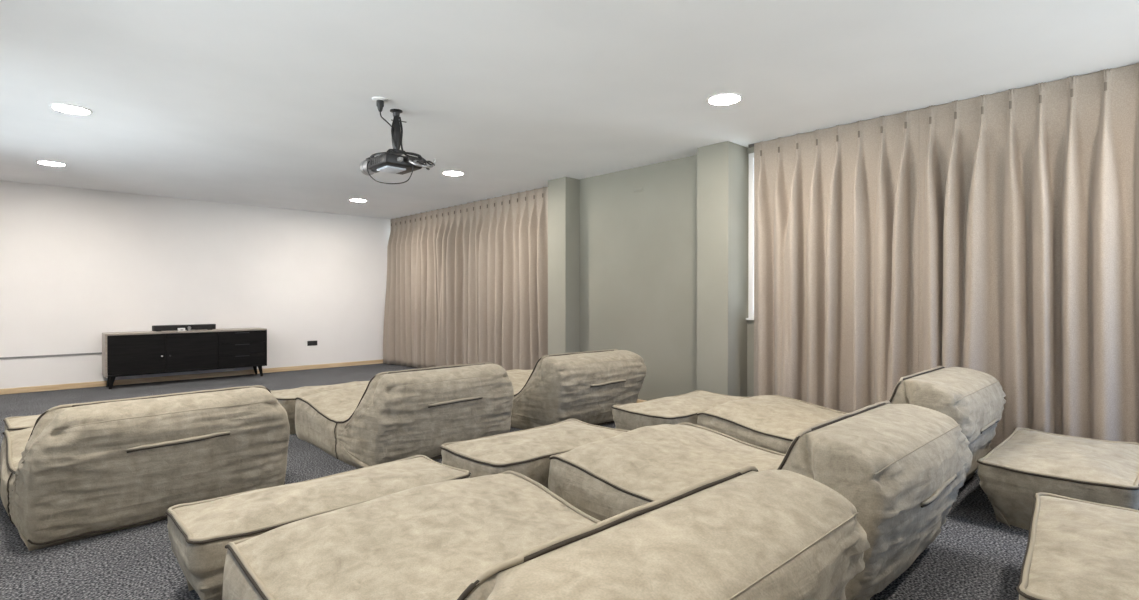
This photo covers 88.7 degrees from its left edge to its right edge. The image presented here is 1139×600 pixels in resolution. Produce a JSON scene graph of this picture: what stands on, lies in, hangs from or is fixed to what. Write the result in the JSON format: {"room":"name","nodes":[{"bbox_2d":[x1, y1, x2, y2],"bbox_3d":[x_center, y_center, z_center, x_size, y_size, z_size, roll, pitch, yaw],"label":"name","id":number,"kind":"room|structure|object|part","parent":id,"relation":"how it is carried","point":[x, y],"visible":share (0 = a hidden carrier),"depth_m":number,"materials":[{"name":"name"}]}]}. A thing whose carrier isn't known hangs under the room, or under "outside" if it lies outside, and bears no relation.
{"room":"home theater","nodes":[
{"label":"home theater","id":0,"kind":"room"},
{"bbox_2d":[0,180,390,388],"bbox_3d":[-5.940,-0.168,9.141,7.220,2.800,0.150,0,0,-44],"label":"wall","id":1,"kind":"structure","parent":0,"point":[78,265],"depth_m":8.91,"materials":[{"name":"white paint"}]},
{"bbox_2d":[0,352,101,358],"bbox_3d":[-7.478,0.762,7.562,2.310,0.032,0.017,0,0,-44],"label":"duct","id":2,"kind":"object","parent":1,"relation":"attached to","point":[98,352],"visible":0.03,"depth_m":7.92,"materials":[{"name":"grey plastic"}]},
{"bbox_2d":[0,359,382,394],"bbox_3d":[-5.883,1.194,9.087,6.820,0.075,0.014,0,0,-44],"label":"baseboard","id":3,"kind":"structure","parent":1,"relation":"attached to","point":[318,366],"depth_m":8.92,"materials":[{"name":"brown wood"}]},
{"bbox_2d":[307,341,316,345],"bbox_3d":[-4.566,0.767,10.341,0.170,0.086,0.014,0,0,-44],"label":"wall socket","id":4,"kind":"object","parent":1,"relation":"attached to","point":[309,343],"visible":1,"depth_m":10.33,"materials":[{"name":"black plastic"}]},
{"bbox_2d":[548,177,579,354],"bbox_3d":[-0.035,-0.163,7.622,0.370,2.800,0.340,0,0,-44],"label":"pillar","id":5,"kind":"structure","parent":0,"point":[564,192],"depth_m":7.47,"materials":[{"name":"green paint"}]},
{"bbox_2d":[0,0,1138,218],"bbox_3d":[-1.561,-1.626,4.544,7.220,0.150,12.940,0,0,-44],"label":"ceiling","id":6,"kind":"structure","parent":0,"point":[264,103],"depth_m":4.05,"materials":[{"name":"paint"}]},
{"bbox_2d":[36,160,66,165],"bbox_3d":[-5.904,-1.555,6.635,0.266,0.009,0.266,0,0,-44],"label":"recessed light","id":7,"kind":"object","parent":6,"relation":"in","point":[50,163],"visible":1,"depth_m":6.62,"materials":[{"name":"white plastic"}]},
{"bbox_2d":[38,162,63,165],"bbox_3d":[-5.904,-1.555,6.635,0.227,0.005,0.227,0,0,-30],"label":"diffuser","id":8,"kind":"object","parent":7,"relation":"attached to","point":[44,163],"depth_m":6.62,"materials":[{"name":"white plastic"}]},
{"bbox_2d":[50,104,92,114],"bbox_3d":[-4.046,-1.548,4.730,0.266,0.009,0.266,0,0,-44],"label":"recessed light","id":9,"kind":"object","parent":6,"relation":"in","point":[66,108],"visible":1,"depth_m":4.72,"materials":[{"name":"white plastic"}]},
{"bbox_2d":[349,199,366,201],"bbox_3d":[-3.319,-1.564,9.141,0.266,0.009,0.266,0,0,-44],"label":"recessed light","id":10,"kind":"object","parent":6,"relation":"in","point":[354,200],"visible":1,"depth_m":9.14,"materials":[{"name":"white plastic"}]},
{"bbox_2d":[372,97,393,128],"bbox_3d":[-1.473,-1.469,4.584,0.124,0.165,0.295,0,0,-7],"label":"socket","id":11,"kind":"object","parent":6,"relation":"attached to","point":[380,101],"visible":1,"depth_m":4.48,"materials":[{"name":"white plastic"}]},
{"bbox_3d":[-1.463,-1.544,4.499,0.124,0.014,0.124,0,0,-44],"label":"plate","id":12,"kind":"part","parent":11,"relation":"part of","materials":[{"name":"white plastic"}]},
{"bbox_2d":[360,109,435,183],"bbox_3d":[-1.434,-1.248,4.837,0.443,0.609,0.608,0,0,-44],"label":"projector","id":13,"kind":"object","parent":6,"relation":"hanging from","point":[391,161],"visible":1,"depth_m":4.74,"materials":[{"name":"black plastic"}]},
{"bbox_3d":[-1.442,-1.120,4.797,0.330,0.085,0.340,0,0,-44],"label":"casing","id":14,"kind":"part","parent":13,"relation":"part of","materials":[{"name":"black plastic"}]},
{"bbox_2d":[442,171,463,175],"bbox_3d":[-1.428,-1.556,7.158,0.266,0.009,0.266,0,0,-44],"label":"recessed light","id":15,"kind":"object","parent":6,"relation":"in","point":[451,173],"visible":1,"depth_m":7.15,"materials":[{"name":"white plastic"}]},
{"bbox_2d":[444,172,462,174],"bbox_3d":[-1.428,-1.557,7.158,0.227,0.005,0.227,0,0,6],"label":"diffuser","id":16,"kind":"object","parent":15,"relation":"attached to","point":[446,173],"depth_m":7.15,"materials":[{"name":"white plastic"}]},
{"bbox_2d":[707,93,741,104],"bbox_3d":[1.196,-1.547,4.493,0.266,0.009,0.266,0,0,-44],"label":"recessed light","id":17,"kind":"object","parent":6,"relation":"in","point":[724,98],"visible":1,"depth_m":4.49,"materials":[{"name":"white plastic"}]},
{"bbox_2d":[0,363,1138,599],"bbox_3d":[-1.561,1.324,4.555,7.220,0.150,12.940,0,0,-44],"label":"floor","id":18,"kind":"structure","parent":0,"point":[974,555],"depth_m":2.93,"materials":[{"name":"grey carpet"}]},
{"bbox_2d":[3,414,40,431],"bbox_3d":[-3.669,1.053,4.690,0.573,0.391,1.266,0,0,43],"label":"ottoman","id":19,"kind":"object","parent":18,"relation":"on","point":[16,423],"visible":0.16,"depth_m":4.27,"materials":[{"name":"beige fabric"}]},
{"bbox_3d":[-3.668,0.887,4.689,0.550,0.059,1.245,0,0,43],"label":"panel","id":20,"kind":"part","parent":19,"relation":"part of","materials":[{"name":"beige fabric"}]},
{"bbox_2d":[0,385,289,550],"bbox_3d":[-2.792,0.900,3.823,1.729,0.702,1.342,0,0,43],"label":"lounge chair","id":21,"kind":"object","parent":18,"relation":"on","point":[83,470],"visible":0.98,"depth_m":3.17,"materials":[{"name":"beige fabric"}]},
{"bbox_3d":[-2.871,0.768,3.898,1.423,0.405,1.274,0,0,43],"label":"seat panel","id":22,"kind":"part","parent":21,"relation":"part of","materials":[{"name":"beige fabric"}]},
{"bbox_2d":[102,328,266,388],"bbox_3d":[-5.765,0.848,8.838,2.050,0.770,0.455,0,0,-44],"label":"media cabinet","id":23,"kind":"object","parent":18,"relation":"on","point":[139,352],"visible":1,"depth_m":8.59,"materials":[{"name":"black wood"}]},
{"bbox_3d":[-6.508,0.778,8.147,0.022,0.575,0.430,0,0,-44],"label":"panel","id":24,"kind":"part","parent":23,"relation":"part of","materials":[{"name":"beige wood"}]},
{"bbox_3d":[-6.356,1.151,8.092,0.081,0.170,0.062,0,0,-44],"label":"leg","id":25,"kind":"part","parent":23,"relation":"part of","materials":[{"name":"black wood"}]},
{"bbox_3d":[-6.116,0.766,8.240,0.663,0.545,0.020,0,0,-44],"label":"door","id":26,"kind":"part","parent":23,"relation":"part of","materials":[{"name":"black wood"}]},
{"bbox_3d":[-5.918,0.764,8.998,2.006,0.553,0.012,0,0,-44],"label":"panel","id":27,"kind":"part","parent":23,"relation":"part of","materials":[{"name":"black wood"}]},
{"bbox_2d":[152,324,215,331],"bbox_3d":[-5.837,0.419,8.833,0.810,0.088,0.091,0,0,-44],"label":"soundbar","id":28,"kind":"object","parent":23,"relation":"on","point":[156,328],"visible":0.99,"depth_m":8.79,"materials":[{"name":"black plastic"}]},
{"bbox_2d":[154,325,214,329],"bbox_3d":[-5.808,0.415,8.802,0.770,0.060,0.007,0,0,-44],"label":"grille","id":29,"kind":"object","parent":28,"relation":"attached to","point":[157,327],"depth_m":8.79,"materials":[{"name":"grey fabric"}]},
{"bbox_3d":[-5.634,0.765,8.700,0.663,0.545,0.020,0,0,-44],"label":"door","id":30,"kind":"part","parent":23,"relation":"part of","materials":[{"name":"black wood"}]},
{"bbox_3d":[-5.150,0.581,9.160,0.665,0.178,0.020,0,0,-44],"label":"drawer","id":31,"kind":"part","parent":23,"relation":"part of","materials":[{"name":"black wood"}]},
{"bbox_3d":[-5.150,0.763,9.161,0.665,0.178,0.020,0,0,-44],"label":"drawer","id":32,"kind":"part","parent":23,"relation":"part of","materials":[{"name":"black wood"}]},
{"bbox_3d":[-5.150,0.945,9.162,0.665,0.178,0.020,0,0,-44],"label":"drawer","id":33,"kind":"part","parent":23,"relation":"part of","materials":[{"name":"black wood"}]},
{"bbox_3d":[-4.991,1.146,9.395,0.081,0.170,0.062,0,0,-44],"label":"leg","id":34,"kind":"part","parent":23,"relation":"part of","materials":[{"name":"black wood"}]},
{"bbox_3d":[-5.040,0.773,9.547,0.022,0.575,0.430,0,0,-44],"label":"panel","id":35,"kind":"part","parent":23,"relation":"part of","materials":[{"name":"black wood"}]},
{"bbox_2d":[166,455,470,599],"bbox_3d":[-1.133,1.059,2.789,1.269,0.393,0.535,0,0,-44],"label":"ottoman","id":36,"kind":"object","parent":18,"relation":"on","point":[199,532],"visible":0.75,"depth_m":2.52,"materials":[{"name":"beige fabric"}]},
{"bbox_3d":[-1.133,0.894,2.789,1.248,0.064,0.512,0,0,-44],"label":"panel","id":37,"kind":"part","parent":36,"relation":"part of","materials":[{"name":"beige fabric"}]},
{"bbox_2d":[270,381,368,433],"bbox_3d":[-2.335,1.048,5.902,1.275,0.391,0.570,0,0,-44],"label":"ottoman","id":38,"kind":"object","parent":18,"relation":"on","point":[286,397],"visible":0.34,"depth_m":5.56,"materials":[{"name":"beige fabric"}]},
{"bbox_3d":[-2.335,0.884,5.901,1.254,0.064,0.550,0,0,-44],"label":"panel","id":39,"kind":"part","parent":38,"relation":"part of","materials":[{"name":"beige fabric"}]},
{"bbox_2d":[295,362,513,467],"bbox_3d":[-1.460,0.890,5.111,1.335,0.713,1.724,0,0,-44],"label":"lounge chair","id":40,"kind":"object","parent":18,"relation":"on","point":[397,415],"visible":0.96,"depth_m":4.47,"materials":[{"name":"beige fabric"}]},
{"bbox_3d":[-1.534,0.758,5.190,1.274,0.415,1.425,0,0,-44],"label":"seat panel","id":41,"kind":"part","parent":40,"relation":"part of","materials":[{"name":"beige fabric"}]},
{"bbox_2d":[440,419,629,487],"bbox_3d":[-0.180,1.055,3.784,1.181,0.393,0.638,0,0,-44],"label":"ottoman","id":42,"kind":"object","parent":18,"relation":"on","point":[527,452],"visible":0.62,"depth_m":3.52,"materials":[{"name":"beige fabric"}]},
{"bbox_3d":[-0.180,0.890,3.783,1.155,0.063,0.616,0,0,-44],"label":"panel","id":43,"kind":"part","parent":42,"relation":"part of","materials":[{"name":"beige fabric"}]},
{"bbox_2d":[222,465,869,599],"bbox_3d":[-0.172,0.895,1.950,1.379,0.727,1.890,0,0,-44],"label":"lounge chair","id":44,"kind":"object","parent":18,"relation":"on","point":[746,533],"visible":1,"depth_m":1.68,"materials":[{"name":"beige fabric"}]},
{"bbox_3d":[-0.288,0.763,2.058,1.294,0.431,1.471,0,0,-44],"label":"seat panel","id":45,"kind":"part","parent":44,"relation":"part of","materials":[{"name":"beige fabric"}]},
{"bbox_2d":[507,349,645,429],"bbox_3d":[-0.229,0.879,6.216,1.326,0.727,1.853,0,0,-42],"label":"lounge chair","id":46,"kind":"object","parent":18,"relation":"on","point":[585,387],"visible":0.71,"depth_m":5.46,"materials":[{"name":"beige fabric"}]},
{"bbox_3d":[-0.342,0.747,6.339,1.253,0.429,1.423,0,0,-42],"label":"seat panel","id":47,"kind":"part","parent":46,"relation":"part of","materials":[{"name":"beige fabric"}]},
{"bbox_2d":[612,390,749,430],"bbox_3d":[1.018,1.051,5.093,1.281,0.391,0.641,0,0,-42],"label":"ottoman","id":48,"kind":"object","parent":18,"relation":"on","point":[684,408],"visible":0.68,"depth_m":4.80,"materials":[{"name":"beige fabric"}]},
{"bbox_3d":[1.019,0.887,5.092,1.260,0.064,0.620,0,0,-42],"label":"panel","id":49,"kind":"part","parent":48,"relation":"part of","materials":[{"name":"beige fabric"}]},
{"bbox_2d":[548,400,972,599],"bbox_3d":[0.948,0.891,3.123,1.350,0.727,1.850,0,0,-44],"label":"lounge chair","id":50,"kind":"object","parent":18,"relation":"on","point":[903,468],"visible":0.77,"depth_m":2.58,"materials":[{"name":"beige fabric"}]},
{"bbox_3d":[0.832,0.758,3.245,1.274,0.430,1.424,0,0,-44],"label":"seat panel","id":51,"kind":"part","parent":50,"relation":"part of","materials":[{"name":"beige fabric"}]},
{"bbox_2d":[697,395,845,453],"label":"lounge chair","id":52,"kind":"object","parent":18,"relation":"on","point":[770,422],"depth_m":4.45,"materials":[{"name":"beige fabric"}]},
{"bbox_3d":[1.919,0.733,4.460,1.204,0.472,1.422,0,0,-44],"label":"seat panel","id":53,"kind":"part","parent":52,"relation":"part of","materials":[{"name":"beige fabric"}]},
{"bbox_2d":[889,366,1005,482],"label":"lounge chair","id":54,"kind":"object","parent":18,"relation":"on","point":[971,402],"depth_m":3.58,"materials":[{"name":"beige fabric"}]},
{"bbox_2d":[977,427,1138,529],"bbox_3d":[2.935,1.058,3.441,1.238,0.389,0.685,0,0,-44],"label":"ottoman","id":55,"kind":"object","parent":18,"relation":"on","point":[1029,462],"visible":0.87,"depth_m":3.17,"materials":[{"name":"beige fabric"}]},
{"bbox_3d":[2.936,0.894,3.437,1.214,0.061,0.657,0,0,-44],"label":"panel","id":56,"kind":"part","parent":55,"relation":"part of","materials":[{"name":"beige fabric"}]},
{"bbox_2d":[1016,492,1138,599],"bbox_3d":[2.046,1.064,2.062,0.674,0.388,1.270,0,0,41],"label":"ottoman","id":57,"kind":"object","parent":18,"relation":"on","point":[1076,549],"visible":1,"depth_m":2.06,"materials":[{"name":"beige fabric"}]},
{"bbox_2d":[580,155,696,400],"bbox_3d":[0.850,-0.160,6.875,0.120,2.800,1.960,0,0,-44],"label":"wall","id":58,"kind":"structure","parent":0,"point":[638,250],"depth_m":6.75,"materials":[{"name":"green paint"}]},
{"bbox_2d":[697,141,746,396],"bbox_3d":[1.560,-0.157,5.950,0.370,2.800,0.360,0,0,-44],"label":"pillar","id":59,"kind":"structure","parent":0,"point":[721,167],"depth_m":5.81,"materials":[{"name":"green paint"}]},
{"bbox_2d":[747,147,753,396],"bbox_3d":[0.961,-0.160,6.954,0.150,2.800,12.540,0,0,-44],"label":"wall","id":60,"kind":"structure","parent":0,"point":[750,323],"depth_m":5.93,"materials":[{"name":"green paint"}]},
{"bbox_2d":[746,153,753,319],"bbox_3d":[3.411,-0.640,4.321,0.135,1.700,4.550,0,0,-44],"label":"window","id":61,"kind":"structure","parent":60,"relation":"in","point":[751,155],"depth_m":5.94,"materials":[{"name":"white paint"}]},
{"bbox_3d":[-1.774,-1.557,9.592,0.034,0.026,4.872,0,0,-44],"label":"track","id":62,"kind":"object","parent":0,"visible":0},
{"bbox_2d":[383,187,547,370],"bbox_3d":[-1.879,-0.173,9.534,0.226,2.777,4.838,0,0,-44],"label":"curtain","id":63,"kind":"object","parent":62,"relation":"hanging from","point":[467,283],"visible":0.89,"depth_m":9.19,"materials":[{"name":"beige fabric"}]},
{"bbox_3d":[3.354,-1.537,4.215,0.034,0.026,4.492,0,0,-44],"label":"track","id":64,"kind":"object","parent":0,"visible":0},
{"bbox_2d":[754,109,918,412],"bbox_3d":[2.262,-0.157,5.174,0.220,2.777,1.454,0,0,-44],"label":"curtain","id":65,"kind":"object","parent":64,"relation":"hanging from","point":[836,209],"visible":0.86,"depth_m":5.12,"materials":[{"name":"beige fabric"}]},
{"bbox_2d":[919,63,1138,451],"bbox_3d":[3.783,-0.151,3.611,0.194,2.777,2.910,0,0,-44],"label":"curtain","id":66,"kind":"object","parent":64,"relation":"hanging from","point":[1029,195],"visible":0.86,"depth_m":4.11,"materials":[{"name":"beige fabric"}]}
]}

